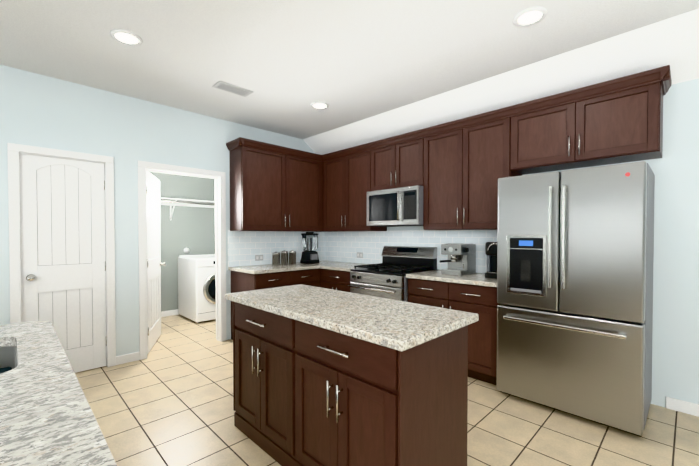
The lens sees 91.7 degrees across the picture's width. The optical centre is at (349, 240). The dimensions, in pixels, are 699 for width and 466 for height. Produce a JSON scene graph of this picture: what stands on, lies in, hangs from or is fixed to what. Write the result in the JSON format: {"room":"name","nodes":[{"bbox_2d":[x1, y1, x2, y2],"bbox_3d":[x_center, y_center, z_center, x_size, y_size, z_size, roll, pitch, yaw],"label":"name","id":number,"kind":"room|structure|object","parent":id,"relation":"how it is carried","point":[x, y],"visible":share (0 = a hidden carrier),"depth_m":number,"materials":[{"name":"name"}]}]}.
{"room":"kitchen","nodes":[
{"label":"kitchen","id":0,"kind":"room"},
{"bbox_2d":[0,65,324,355],"bbox_3d":[-3.227,-0.101,2.636,8.120,2.740,0.120,-1,1,-45],"label":"wall","id":1,"kind":"structure","parent":0,"point":[127,133],"depth_m":3.45,"materials":[{"name":"paint"}]},
{"bbox_2d":[7,143,115,366],"bbox_3d":[-2.671,0.213,3.192,0.749,2.094,0.160,-1,1,-45],"label":"door frame","id":2,"kind":"structure","parent":1,"relation":"attached to","point":[14,151],"depth_m":2.98,"materials":[{"name":"white wood"}]},
{"bbox_2d":[21,153,106,372],"bbox_3d":[-2.651,0.243,3.176,0.607,2.018,0.178,-1,1,-45],"label":"pantry door","id":3,"kind":"structure","parent":1,"relation":"in","point":[63,235],"depth_m":3.18,"materials":[{"name":"white wood"}]},
{"bbox_2d":[146,171,165,353],"bbox_3d":[-2.347,0.229,4.094,0.411,2.018,0.745,-1,1,-45],"label":"laundry door","id":4,"kind":"structure","parent":1,"relation":"in","point":[153,252],"depth_m":4.05,"materials":[{"name":"white wood"}]},
{"bbox_2d":[138,160,225,359],"bbox_3d":[-1.923,0.201,3.937,0.946,2.094,0.160,-1,1,-45],"label":"door frame","id":5,"kind":"structure","parent":1,"relation":"attached to","point":[220,226],"depth_m":3.94,"materials":[{"name":"white wood"}]},
{"bbox_2d":[226,137,317,231],"bbox_3d":[-0.952,-0.673,4.577,1.236,1.080,0.323,-1,1,-45],"label":"upper cabinet","id":6,"kind":"object","parent":1,"relation":"attached to","point":[273,187],"depth_m":4.32,"materials":[{"name":"brown wood"}]},
{"bbox_2d":[228,230,323,266],"bbox_3d":[-0.967,0.090,4.799,1.560,0.459,0.008,-1,1,-45],"label":"backsplash","id":7,"kind":"structure","parent":1,"relation":"attached to","point":[245,248],"depth_m":4.59,"materials":[{"name":"white tile"}]},
{"bbox_2d":[255,255,262,260],"bbox_3d":[-1.210,0.226,4.549,0.120,0.075,0.006,-1,1,-45],"label":"electrical outlet","id":8,"kind":"object","parent":7,"relation":"attached to","point":[258,257],"visible":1,"depth_m":4.54,"materials":[{"name":"white plastic"}]},
{"bbox_2d":[148,171,214,311],"bbox_3d":[-1.524,-0.129,4.419,2.890,2.740,0.004,-1,1,-45],"label":"wall","id":9,"kind":"structure","parent":0,"point":[192,229],"depth_m":3.94,"materials":[{"name":"paint"}]},
{"bbox_2d":[161,309,178,316],"bbox_3d":[-2.773,1.177,5.694,2.650,0.088,0.016,-1,1,-45],"label":"baseboard","id":10,"kind":"structure","parent":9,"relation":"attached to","point":[168,313],"depth_m":5.51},
{"bbox_2d":[160,197,214,219],"bbox_3d":[-2.668,-0.501,5.563,2.646,0.328,0.308,-1,1,-45],"label":"wall shelf","id":11,"kind":"object","parent":9,"relation":"attached to","point":[173,202],"visible":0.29,"depth_m":5.53,"materials":[{"name":"white wood"}]},
{"bbox_2d":[0,0,698,138],"bbox_3d":[-1.428,-1.491,0.722,8.240,0.100,9.140,-1,1,-45],"label":"ceiling","id":12,"kind":"structure","parent":0,"point":[288,63],"depth_m":2.57,"materials":[{"name":"white paint"}]},
{"bbox_2d":[110,29,142,45],"bbox_3d":[-1.608,-1.463,2.449,0.200,0.009,0.200,-1,1,-45],"label":"recessed light","id":13,"kind":"object","parent":12,"relation":"in","point":[125,37],"visible":1,"depth_m":2.44,"materials":[{"name":"white plastic"}]},
{"bbox_2d":[212,81,252,96],"bbox_3d":[-1.133,-1.474,3.303,0.340,0.013,0.170,-1,1,-45],"label":"ceiling vent","id":14,"kind":"object","parent":12,"relation":"in","point":[230,88],"visible":0.98,"depth_m":3.28,"materials":[{"name":"metal"}]},
{"bbox_2d":[311,102,328,108],"bbox_3d":[-0.326,-1.483,3.725,0.200,0.009,0.200,-1,1,-45],"label":"recessed light","id":15,"kind":"object","parent":12,"relation":"in","point":[319,105],"visible":0.96,"depth_m":3.72,"materials":[{"name":"white plastic"}]},
{"bbox_2d":[513,7,546,26],"bbox_3d":[1.177,-1.459,2.216,0.200,0.009,0.200,-1,1,-45],"label":"recessed light","id":16,"kind":"object","parent":12,"relation":"in","point":[531,16],"visible":1,"depth_m":2.21,"materials":[{"name":"white plastic"}]},
{"bbox_2d":[75,314,698,465],"bbox_3d":[-1.428,1.348,0.767,8.240,0.100,9.140,-1,1,-45],"label":"floor","id":17,"kind":"structure","parent":0,"point":[168,401],"depth_m":2.35,"materials":[{"name":"tile"}]},
{"bbox_2d":[0,321,116,465],"bbox_3d":[-1.500,0.846,0.413,1.810,0.913,1.610,-1,1,-45],"label":"countertop","id":18,"kind":"structure","parent":17,"relation":"on","point":[47,417],"depth_m":0.78,"materials":[{"name":"stone"}]},
{"bbox_2d":[178,254,215,322],"bbox_3d":[-2.270,0.731,5.490,0.685,0.984,0.844,-1,1,-45],"label":"washer","id":19,"kind":"object","parent":17,"relation":"on","point":[196,291],"visible":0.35,"depth_m":5.12,"materials":[{"name":"white metal"}]},
{"bbox_2d":[228,269,315,339],"bbox_3d":[-0.949,0.805,4.395,0.940,0.870,0.617,-1,1,-45],"label":"base cabinet","id":20,"kind":"object","parent":17,"relation":"on","point":[240,282],"depth_m":4.07,"materials":[{"name":"brown wood"}]},
{"bbox_2d":[228,261,364,280],"bbox_3d":[-0.515,0.347,4.371,1.592,0.038,1.252,-1,1,-45],"label":"countertop","id":21,"kind":"structure","parent":20,"relation":"on","point":[321,269],"depth_m":4.25,"materials":[{"name":"beige stone"}]},
{"bbox_2d":[272,252,279,265],"bbox_3d":[-0.967,0.234,4.468,0.104,0.182,0.104,-1,1,-45],"label":"canister","id":22,"kind":"object","parent":21,"relation":"on","point":[275,258],"visible":1,"depth_m":4.43,"materials":[{"name":"silver metal"}]},
{"bbox_2d":[280,250,287,264],"bbox_3d":[-0.875,0.225,4.560,0.104,0.197,0.104,-1,1,-45],"label":"canister","id":23,"kind":"object","parent":21,"relation":"on","point":[284,257],"visible":1,"depth_m":4.52,"materials":[{"name":"silver metal"}]},
{"bbox_2d":[289,250,295,264],"bbox_3d":[-0.783,0.226,4.652,0.104,0.192,0.104,-1,1,-45],"label":"canister","id":24,"kind":"object","parent":21,"relation":"on","point":[292,257],"visible":1,"depth_m":4.61,"materials":[{"name":"silver metal"}]},
{"bbox_2d":[300,232,318,263],"bbox_3d":[-0.549,0.096,4.853,0.240,0.445,0.212,-1,1,-45],"label":"blender","id":25,"kind":"object","parent":21,"relation":"on","point":[310,247],"visible":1,"depth_m":4.79,"materials":[{"name":"black plastic"}]},
{"bbox_2d":[316,273,351,291],"bbox_3d":[0.018,0.803,4.489,0.680,0.870,0.654,-1,1,-45],"label":"base cabinet","id":26,"kind":"object","parent":17,"relation":"on","point":[334,275],"depth_m":4.28,"materials":[{"name":"brown wood"}]},
{"bbox_2d":[230,300,469,465],"bbox_3d":[-0.107,0.841,2.016,0.622,0.873,1.413,-1,1,-45],"label":"kitchen island","id":27,"kind":"object","parent":17,"relation":"on","point":[325,377],"depth_m":1.62,"materials":[{"name":"brown wood"}]},
{"bbox_2d":[225,284,478,351],"bbox_3d":[-0.098,0.384,2.017,0.650,0.038,1.485,-1,1,-45],"label":"island countertop","id":28,"kind":"structure","parent":27,"relation":"on","point":[404,325],"depth_m":1.72,"materials":[{"name":"beige stone"}]},
{"bbox_2d":[349,246,436,301],"bbox_3d":[0.485,0.660,3.945,0.745,1.174,0.755,-1,1,-45],"label":"range","id":29,"kind":"object","parent":17,"relation":"on","point":[386,278],"visible":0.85,"depth_m":3.87,"materials":[{"name":"silver metal"}]},
{"bbox_2d":[406,270,498,384],"bbox_3d":[1.132,0.799,3.388,0.655,0.913,0.938,-1,1,-45],"label":"base cabinet","id":30,"kind":"object","parent":17,"relation":"on","point":[476,293],"visible":0.58,"depth_m":3.03,"materials":[{"name":"brown wood"}]},
{"bbox_2d":[440,243,475,275],"bbox_3d":[1.126,0.184,3.500,0.358,0.312,0.249,-1,1,-45],"label":"espresso machine","id":31,"kind":"object","parent":30,"relation":"on","point":[461,260],"visible":1,"depth_m":3.44,"materials":[{"name":"silver metal"}]},
{"bbox_2d":[485,242,496,278],"bbox_3d":[1.419,0.177,3.207,0.316,0.335,0.235,-1,1,-45],"label":"coffee maker","id":32,"kind":"object","parent":30,"relation":"on","point":[491,252],"visible":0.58,"depth_m":3.15,"materials":[{"name":"black plastic"}]},
{"bbox_2d":[496,161,654,436],"bbox_3d":[1.738,0.380,2.658,0.753,1.774,0.914,-1,1,-45],"label":"refrigerator","id":33,"kind":"object","parent":17,"relation":"on","point":[575,252],"visible":1,"depth_m":2.37,"materials":[{"name":"silver metal"}]},
{"bbox_2d":[303,9,698,154],"bbox_3d":[1.925,-1.323,2.722,0.430,0.300,7.000,-1,1,-45],"label":"soffit","id":34,"kind":"structure","parent":0,"point":[673,42],"depth_m":2.86,"materials":[{"name":"white paint"}]},
{"bbox_2d":[336,79,698,407],"bbox_3d":[2.119,-0.106,2.936,0.120,2.740,7.000,-1,1,-45],"label":"wall","id":35,"kind":"structure","parent":0,"point":[675,331],"depth_m":2.53,"materials":[{"name":"paint"}]},
{"bbox_2d":[318,142,386,231],"bbox_3d":[0.041,-0.674,4.650,0.390,1.080,1.014,-1,1,-45],"label":"upper cabinet","id":36,"kind":"object","parent":35,"relation":"attached to","point":[345,176],"depth_m":4.55,"materials":[{"name":"brown wood"}]},
{"bbox_2d":[374,137,397,190],"bbox_3d":[0.535,-0.910,4.197,0.322,0.594,0.442,-1,1,-45],"label":"upper cabinet","id":37,"kind":"object","parent":35,"relation":"attached to","point":[385,152],"depth_m":4.07,"materials":[{"name":"brown wood"}]},
{"bbox_2d":[398,129,421,187],"bbox_3d":[0.762,-0.906,3.970,0.322,0.594,0.442,-1,1,-45],"label":"upper cabinet","id":38,"kind":"object","parent":35,"relation":"attached to","point":[409,144],"depth_m":3.82,"materials":[{"name":"brown wood"}]},
{"bbox_2d":[367,185,422,226],"bbox_3d":[0.601,-0.392,4.044,0.449,0.428,0.755,-1,1,-45],"label":"over-the-range microwave","id":39,"kind":"object","parent":38,"relation":"attached to","point":[397,207],"visible":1,"depth_m":3.87,"materials":[{"name":"silver metal"}]},
{"bbox_2d":[324,230,496,272],"bbox_3d":[0.653,0.097,4.322,0.007,0.459,2.970,-1,1,-45],"label":"backsplash","id":40,"kind":"structure","parent":35,"relation":"attached to","point":[338,246],"depth_m":4.39,"materials":[{"name":"white tile"}]},
{"bbox_2d":[357,252,362,257],"bbox_3d":[0.146,0.202,4.822,0.006,0.075,0.120,-1,1,-45],"label":"electrical outlet","id":41,"kind":"object","parent":40,"relation":"attached to","point":[359,254],"visible":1,"depth_m":4.82,"materials":[{"name":"white plastic"}]},
{"bbox_2d":[422,109,521,229],"bbox_3d":[1.217,-0.656,3.517,0.322,1.080,0.972,-1,1,-45],"label":"upper cabinet","id":42,"kind":"object","parent":35,"relation":"attached to","point":[457,169],"depth_m":3.35,"materials":[{"name":"brown wood"}]},
{"bbox_2d":[510,89,593,174],"bbox_3d":[1.757,-0.912,2.970,0.322,0.551,0.560,-1,1,-45],"label":"upper cabinet","id":43,"kind":"object","parent":35,"relation":"attached to","point":[547,134],"depth_m":2.84,"materials":[{"name":"brown wood"}]},
{"bbox_2d":[586,69,665,165],"bbox_3d":[2.067,-0.907,2.659,0.322,0.551,0.559,-1,1,-45],"label":"upper cabinet","id":44,"kind":"object","parent":35,"relation":"attached to","point":[624,116],"depth_m":2.49,"materials":[{"name":"brown wood"}]},
{"bbox_2d":[666,396,698,416],"bbox_3d":[3.458,1.243,1.516,0.016,0.088,2.990,-1,1,-45],"label":"baseboard","id":45,"kind":"structure","parent":35,"relation":"attached to","point":[682,406],"depth_m":2.51,"materials":[{"name":"white wood"}]}
]}

